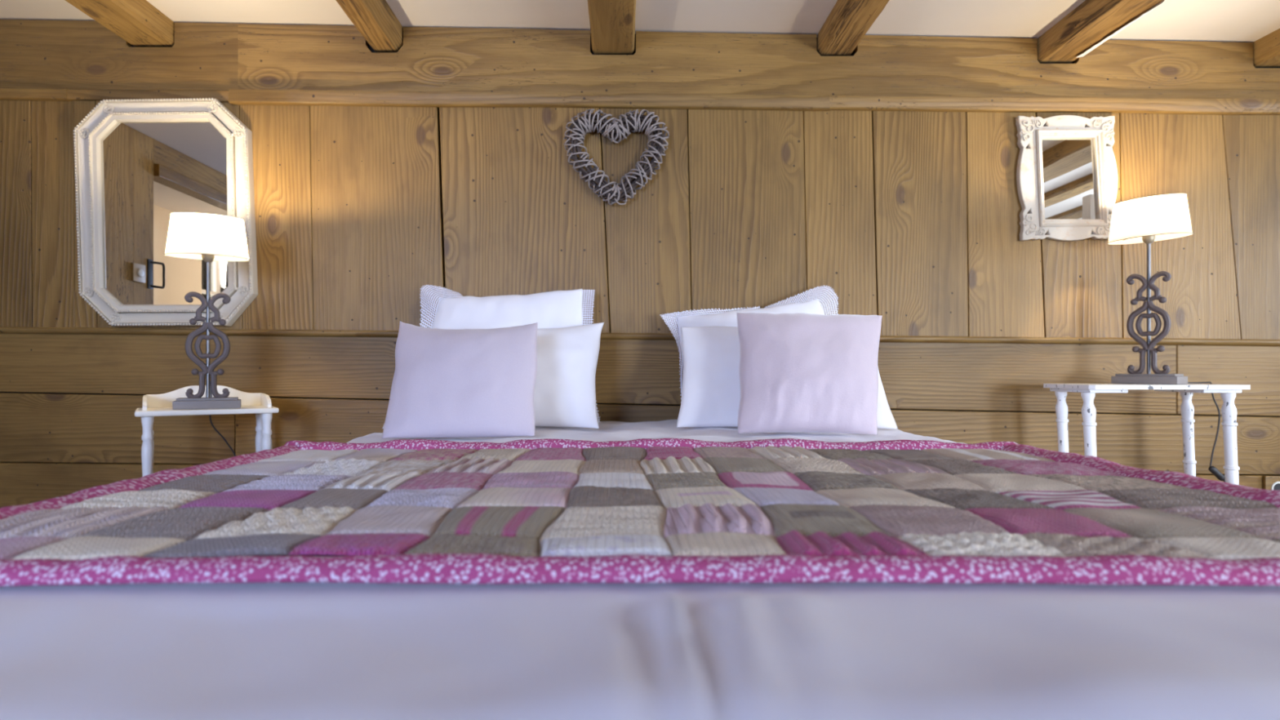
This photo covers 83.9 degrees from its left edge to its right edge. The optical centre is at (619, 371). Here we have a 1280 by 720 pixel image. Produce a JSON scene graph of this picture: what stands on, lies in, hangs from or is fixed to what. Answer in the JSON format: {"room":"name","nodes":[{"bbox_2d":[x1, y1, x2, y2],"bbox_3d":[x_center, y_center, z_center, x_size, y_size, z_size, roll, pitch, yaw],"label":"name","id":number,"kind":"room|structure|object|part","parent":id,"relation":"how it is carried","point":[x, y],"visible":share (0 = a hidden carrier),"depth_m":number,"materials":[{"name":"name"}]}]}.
{"room":"bedroom","nodes":[
{"label":"bedroom","id":0,"kind":"room"},
{"bbox_2d":[0,33,1279,507],"bbox_3d":[0.638,-0.270,2.499,6.324,2.060,0.201,0,0,0],"label":"wall","id":1,"kind":"structure","parent":0,"point":[912,220],"depth_m":2.40,"materials":[{"name":"brown wood"}]},
{"bbox_2d":[73,97,257,327],"bbox_3d":[-1.520,-0.532,2.381,0.599,0.761,0.039,0,0,0],"label":"octagonal mirror","id":2,"kind":"object","parent":1,"relation":"attached to","point":[139,162],"visible":0.94,"depth_m":2.39,"materials":[{"name":"paint"}]},
{"bbox_2d":[101,121,227,304],"bbox_3d":[-1.528,-0.533,2.392,0.433,0.621,0.004,0,0,0],"label":"mirror glass","id":3,"kind":"object","parent":2,"relation":"attached to","point":[151,171],"depth_m":2.39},
{"bbox_2d":[563,108,669,204],"bbox_3d":[-0.012,-0.713,2.364,0.353,0.320,0.069,0,0,0],"label":"heart","id":4,"kind":"object","parent":1,"relation":"attached to","point":[590,122],"visible":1,"depth_m":2.35,"materials":[{"name":"grey wicker"}]},
{"bbox_2d":[0,19,1279,99],"bbox_3d":[0.650,-1.041,2.416,6.094,0.314,0.028,0,0,0],"label":"beam","id":5,"kind":"structure","parent":1,"relation":"attached to","point":[35,54],"depth_m":2.40,"materials":[{"name":"brown wood"}]},
{"bbox_2d":[0,88,1279,115],"bbox_3d":[0.650,-0.905,2.388,6.096,0.106,0.021,0,0,0],"label":"trim","id":6,"kind":"structure","parent":1,"relation":"attached to","point":[235,97],"depth_m":2.38,"materials":[{"name":"brown wood"}]},
{"bbox_2d":[0,326,1279,346],"bbox_3d":[0.650,-0.114,2.391,6.096,0.083,0.016,0,0,0],"label":"trim","id":7,"kind":"structure","parent":1,"relation":"attached to","point":[3,330],"depth_m":2.38,"materials":[{"name":"brown wood"}]},
{"bbox_2d":[1015,115,1117,241],"bbox_3d":[1.501,-0.650,2.382,0.336,0.420,0.033,0,0,0],"label":"mirror","id":8,"kind":"object","parent":1,"relation":"attached to","point":[1067,171],"visible":0.93,"depth_m":2.38,"materials":[{"name":"white paint"}]},
{"bbox_2d":[1041,138,1097,218],"bbox_3d":[1.509,-0.648,2.393,0.205,0.284,0.004,0,0,0],"label":"mirror glass","id":9,"kind":"object","parent":8,"relation":"attached to","point":[1069,166],"depth_m":2.39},
{"bbox_3d":[1.507,-0.646,2.380,0.236,0.324,0.028,0,0,0],"label":"moulding","id":10,"kind":"part","parent":8,"relation":"part of","materials":[{"name":"white paint"}]},
{"bbox_2d":[1262,475,1279,490],"bbox_3d":[2.211,0.391,2.392,0.084,0.084,0.016,0,0,0],"label":"wall socket","id":11,"kind":"object","parent":1,"relation":"attached to","point":[1269,482],"visible":0.64,"depth_m":2.39,"materials":[{"name":"brown wood"}]},
{"bbox_2d":[1273,483,1279,490],"bbox_3d":[2.211,0.391,2.386,0.035,0.035,0.002,0,0,0],"label":"outlet","id":12,"kind":"object","parent":11,"relation":"attached to","point":[1276,486],"depth_m":2.39,"materials":[{"name":"white plastic"}]},
{"bbox_2d":[0,0,1279,42],"bbox_3d":[0.150,-1.215,0.100,7.500,0.259,5.000,0,0,0],"label":"ceiling","id":13,"kind":"structure","parent":0,"point":[1195,20],"depth_m":2.30,"materials":[{"name":"white paint"}]},
{"bbox_2d":[65,0,173,46],"bbox_3d":[-1.587,-1.158,0.112,0.155,0.102,4.616,0,0,0],"label":"ceiling beam","id":14,"kind":"structure","parent":13,"relation":"attached to","point":[137,22],"depth_m":2.27,"materials":[{"name":"brown wood"}]},
{"bbox_2d":[335,0,403,51],"bbox_3d":[-0.796,-1.141,0.112,0.123,0.106,4.616,0,0,0],"label":"ceiling beam","id":15,"kind":"structure","parent":13,"relation":"attached to","point":[375,20],"depth_m":2.25,"materials":[{"name":"brown wood"}]},
{"bbox_2d":[587,0,635,53],"bbox_3d":[-0.023,-1.130,0.112,0.148,0.099,4.616,0,0,0],"label":"ceiling beam","id":16,"kind":"structure","parent":13,"relation":"attached to","point":[612,22],"depth_m":2.23,"materials":[{"name":"brown wood"}]},
{"bbox_2d":[817,0,888,54],"bbox_3d":[0.734,-1.121,0.112,0.134,0.092,4.616,0,0,0],"label":"ceiling beam","id":17,"kind":"structure","parent":13,"relation":"attached to","point":[848,21],"depth_m":2.23,"materials":[{"name":"brown wood"}]},
{"bbox_2d":[1037,0,1164,62],"bbox_3d":[1.483,-1.099,0.112,0.141,0.106,4.616,0,0,0],"label":"ceiling beam","id":18,"kind":"structure","parent":13,"relation":"attached to","point":[1092,23],"depth_m":2.21,"materials":[{"name":"brown wood"}]},
{"bbox_2d":[1253,28,1279,66],"bbox_3d":[2.243,-1.087,0.112,0.197,0.103,4.616,0,0,0],"label":"ceiling beam","id":19,"kind":"structure","parent":13,"relation":"attached to","point":[1266,50],"depth_m":2.37,"materials":[{"name":"brown wood"}]},
{"bbox_3d":[0.001,0.775,0.100,7.102,0.030,4.900,0,0,0],"label":"floor","id":20,"kind":"structure","parent":0,"visible":0},
{"bbox_2d":[134,385,279,476],"bbox_3d":[-1.244,0.401,2.148,0.362,0.718,0.225,0,0,-33],"label":"bedside table","id":21,"kind":"object","parent":20,"relation":"on","point":[260,404],"visible":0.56,"depth_m":2.14,"materials":[{"name":"beige paint"}]},
{"bbox_3d":[-1.326,0.442,1.996,0.030,0.636,0.030,0,0,-33],"label":"leg","id":22,"kind":"part","parent":21,"relation":"part of","materials":[{"name":"white paint"}]},
{"bbox_3d":[-1.416,0.442,2.135,0.030,0.636,0.030,0,0,-33],"label":"leg","id":23,"kind":"part","parent":21,"relation":"part of","materials":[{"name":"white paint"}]},
{"bbox_2d":[164,211,249,456],"bbox_3d":[-1.250,0.147,2.166,0.220,1.214,0.268,0,0,-27],"label":"table lamp","id":24,"kind":"object","parent":21,"relation":"on","point":[208,237],"visible":0.94,"depth_m":2.08,"materials":[{"name":"metal"}]},
{"bbox_3d":[-1.219,-0.399,2.105,0.217,0.119,0.128,0,0,-27],"label":"lamp shade","id":25,"kind":"part","parent":24,"relation":"part of","materials":[{"name":"white fabric"}]},
{"bbox_3d":[-1.219,-0.340,2.105,0.220,0.002,0.131,0,0,-27],"label":"shade trim","id":26,"kind":"part","parent":24,"relation":"part of","materials":[{"name":"white fabric"}]},
{"bbox_3d":[-1.219,-0.459,2.105,0.190,0.002,0.112,0,0,-27],"label":"shade trim","id":27,"kind":"part","parent":24,"relation":"part of","materials":[{"name":"white fabric"}]},
{"bbox_3d":[-1.268,0.391,2.246,0.074,0.727,0.160,0,0,7],"label":"power cord","id":28,"kind":"part","parent":24,"relation":"part of","materials":[{"name":"black plastic"}]},
{"bbox_3d":[-1.163,0.442,2.299,0.030,0.636,0.030,0,0,-33],"label":"leg","id":29,"kind":"part","parent":21,"relation":"part of","materials":[{"name":"white paint"}]},
{"bbox_3d":[-1.073,0.442,2.161,0.030,0.636,0.030,0,0,-33],"label":"leg","id":30,"kind":"part","parent":21,"relation":"part of","materials":[{"name":"white paint"}]},
{"bbox_2d":[1043,383,1250,484],"bbox_3d":[1.602,0.399,2.178,0.480,0.722,0.245,0,0,0],"label":"bedside table","id":31,"kind":"object","parent":20,"relation":"on","point":[1228,392],"visible":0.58,"depth_m":2.10,"materials":[{"name":"white paint"}]},
{"bbox_3d":[1.407,0.411,2.250,0.058,0.698,0.035,0,0,0],"label":"leg","id":32,"kind":"part","parent":31,"relation":"part of","materials":[{"name":"white paint"}]},
{"bbox_3d":[1.397,0.411,2.105,0.060,0.698,0.037,0,0,0],"label":"leg","id":33,"kind":"part","parent":31,"relation":"part of","materials":[{"name":"white paint"}]},
{"bbox_2d":[1107,192,1225,482],"bbox_3d":[1.774,0.112,2.288,0.482,1.284,0.220,0,0,-34],"label":"table lamp","id":34,"kind":"object","parent":31,"relation":"on","point":[1148,220],"visible":0.96,"depth_m":2.17,"materials":[{"name":"metal"}]},
{"bbox_3d":[1.628,-0.529,2.190,0.112,0.002,0.190,0,0,-34],"label":"shade trim","id":35,"kind":"part","parent":34,"relation":"part of","materials":[{"name":"white fabric"}]},
{"bbox_3d":[1.628,-0.470,2.190,0.128,0.119,0.217,0,0,-34],"label":"lamp shade","id":36,"kind":"part","parent":34,"relation":"part of","materials":[{"name":"white fabric"}]},
{"bbox_3d":[1.628,-0.410,2.190,0.131,0.002,0.220,0,0,-34],"label":"shade trim","id":37,"kind":"part","parent":34,"relation":"part of","materials":[{"name":"white fabric"}]},
{"bbox_3d":[1.835,0.169,2.265,0.268,0.278,0.023,0,0,-26],"label":"power cord","id":38,"kind":"part","parent":34,"relation":"part of","materials":[{"name":"black plastic"}]},
{"bbox_2d":[1208,466,1225,480],"bbox_3d":[1.948,0.331,2.320,0.051,0.049,0.020,0,0,0],"label":"switch","id":39,"kind":"object","parent":34,"relation":"attached to","point":[1212,469],"depth_m":2.31,"materials":[{"name":"black plastic"}]},
{"bbox_3d":[1.804,0.411,2.250,0.058,0.698,0.035,0,0,0],"label":"leg","id":40,"kind":"part","parent":31,"relation":"part of","materials":[{"name":"white paint"}]},
{"bbox_3d":[1.812,0.411,2.105,0.060,0.698,0.037,0,0,0],"label":"leg","id":41,"kind":"part","parent":31,"relation":"part of","materials":[{"name":"white paint"}]},
{"bbox_3d":[0.075,0.479,1.350,1.550,0.562,2.020,0,0,0],"label":"bed","id":42,"kind":"object","parent":20,"relation":"on","visible":0},
{"bbox_2d":[0,419,1279,719],"bbox_3d":[0.075,0.364,1.329,1.631,0.412,2.082,0,0,0],"label":"sheet","id":43,"kind":"object","parent":42,"relation":"on","point":[290,651],"visible":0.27,"depth_m":0.44,"materials":[{"name":"white fabric"}]},
{"bbox_2d":[382,321,537,438],"bbox_3d":[-0.415,0.010,1.875,0.408,0.306,0.262,0,0,0],"label":"cushion","id":44,"kind":"object","parent":43,"relation":"on","point":[446,383],"visible":1,"depth_m":1.80,"materials":[{"name":"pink fabric"}]},
{"bbox_2d":[382,322,604,428],"bbox_3d":[-0.367,0.004,2.128,0.636,0.318,0.197,0,0,0],"label":"pillow","id":45,"kind":"object","parent":43,"relation":"on","point":[565,392],"visible":0.37,"depth_m":2.08,"materials":[{"name":"white fabric"}]},
{"bbox_2d":[419,284,599,422],"bbox_3d":[-0.372,-0.064,2.293,0.646,0.450,0.150,0,0,6],"label":"pillow","id":46,"kind":"object","parent":43,"relation":"on","point":[555,308],"visible":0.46,"depth_m":2.30,"materials":[{"name":"white fabric"}]},
{"bbox_2d":[0,438,1279,586],"bbox_3d":[0.061,0.161,1.007,1.539,0.055,0.935,0,0,0],"label":"patchwork quilt","id":47,"kind":"object","parent":43,"relation":"on","point":[546,510],"visible":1,"depth_m":0.72,"materials":[{"name":"fabric"}]},
{"bbox_2d":[661,285,838,399],"bbox_3d":[0.473,-0.066,2.295,0.676,0.442,0.156,0,0,-6],"label":"pillow","id":48,"kind":"object","parent":43,"relation":"on","point":[729,318],"visible":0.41,"depth_m":2.32,"materials":[{"name":"white fabric"}]},
{"bbox_2d":[676,325,897,429],"bbox_3d":[0.481,0.005,2.134,0.637,0.318,0.201,0,0,0],"label":"pillow","id":49,"kind":"object","parent":43,"relation":"on","point":[711,385],"visible":0.36,"depth_m":2.08,"materials":[{"name":"white fabric"}]},
{"bbox_2d":[736,312,882,435],"bbox_3d":[0.534,-0.004,1.955,0.452,0.336,0.242,0,0,0],"label":"cushion","id":50,"kind":"object","parent":43,"relation":"on","point":[800,372],"visible":1,"depth_m":1.89,"materials":[{"name":"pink fabric"}]}
]}

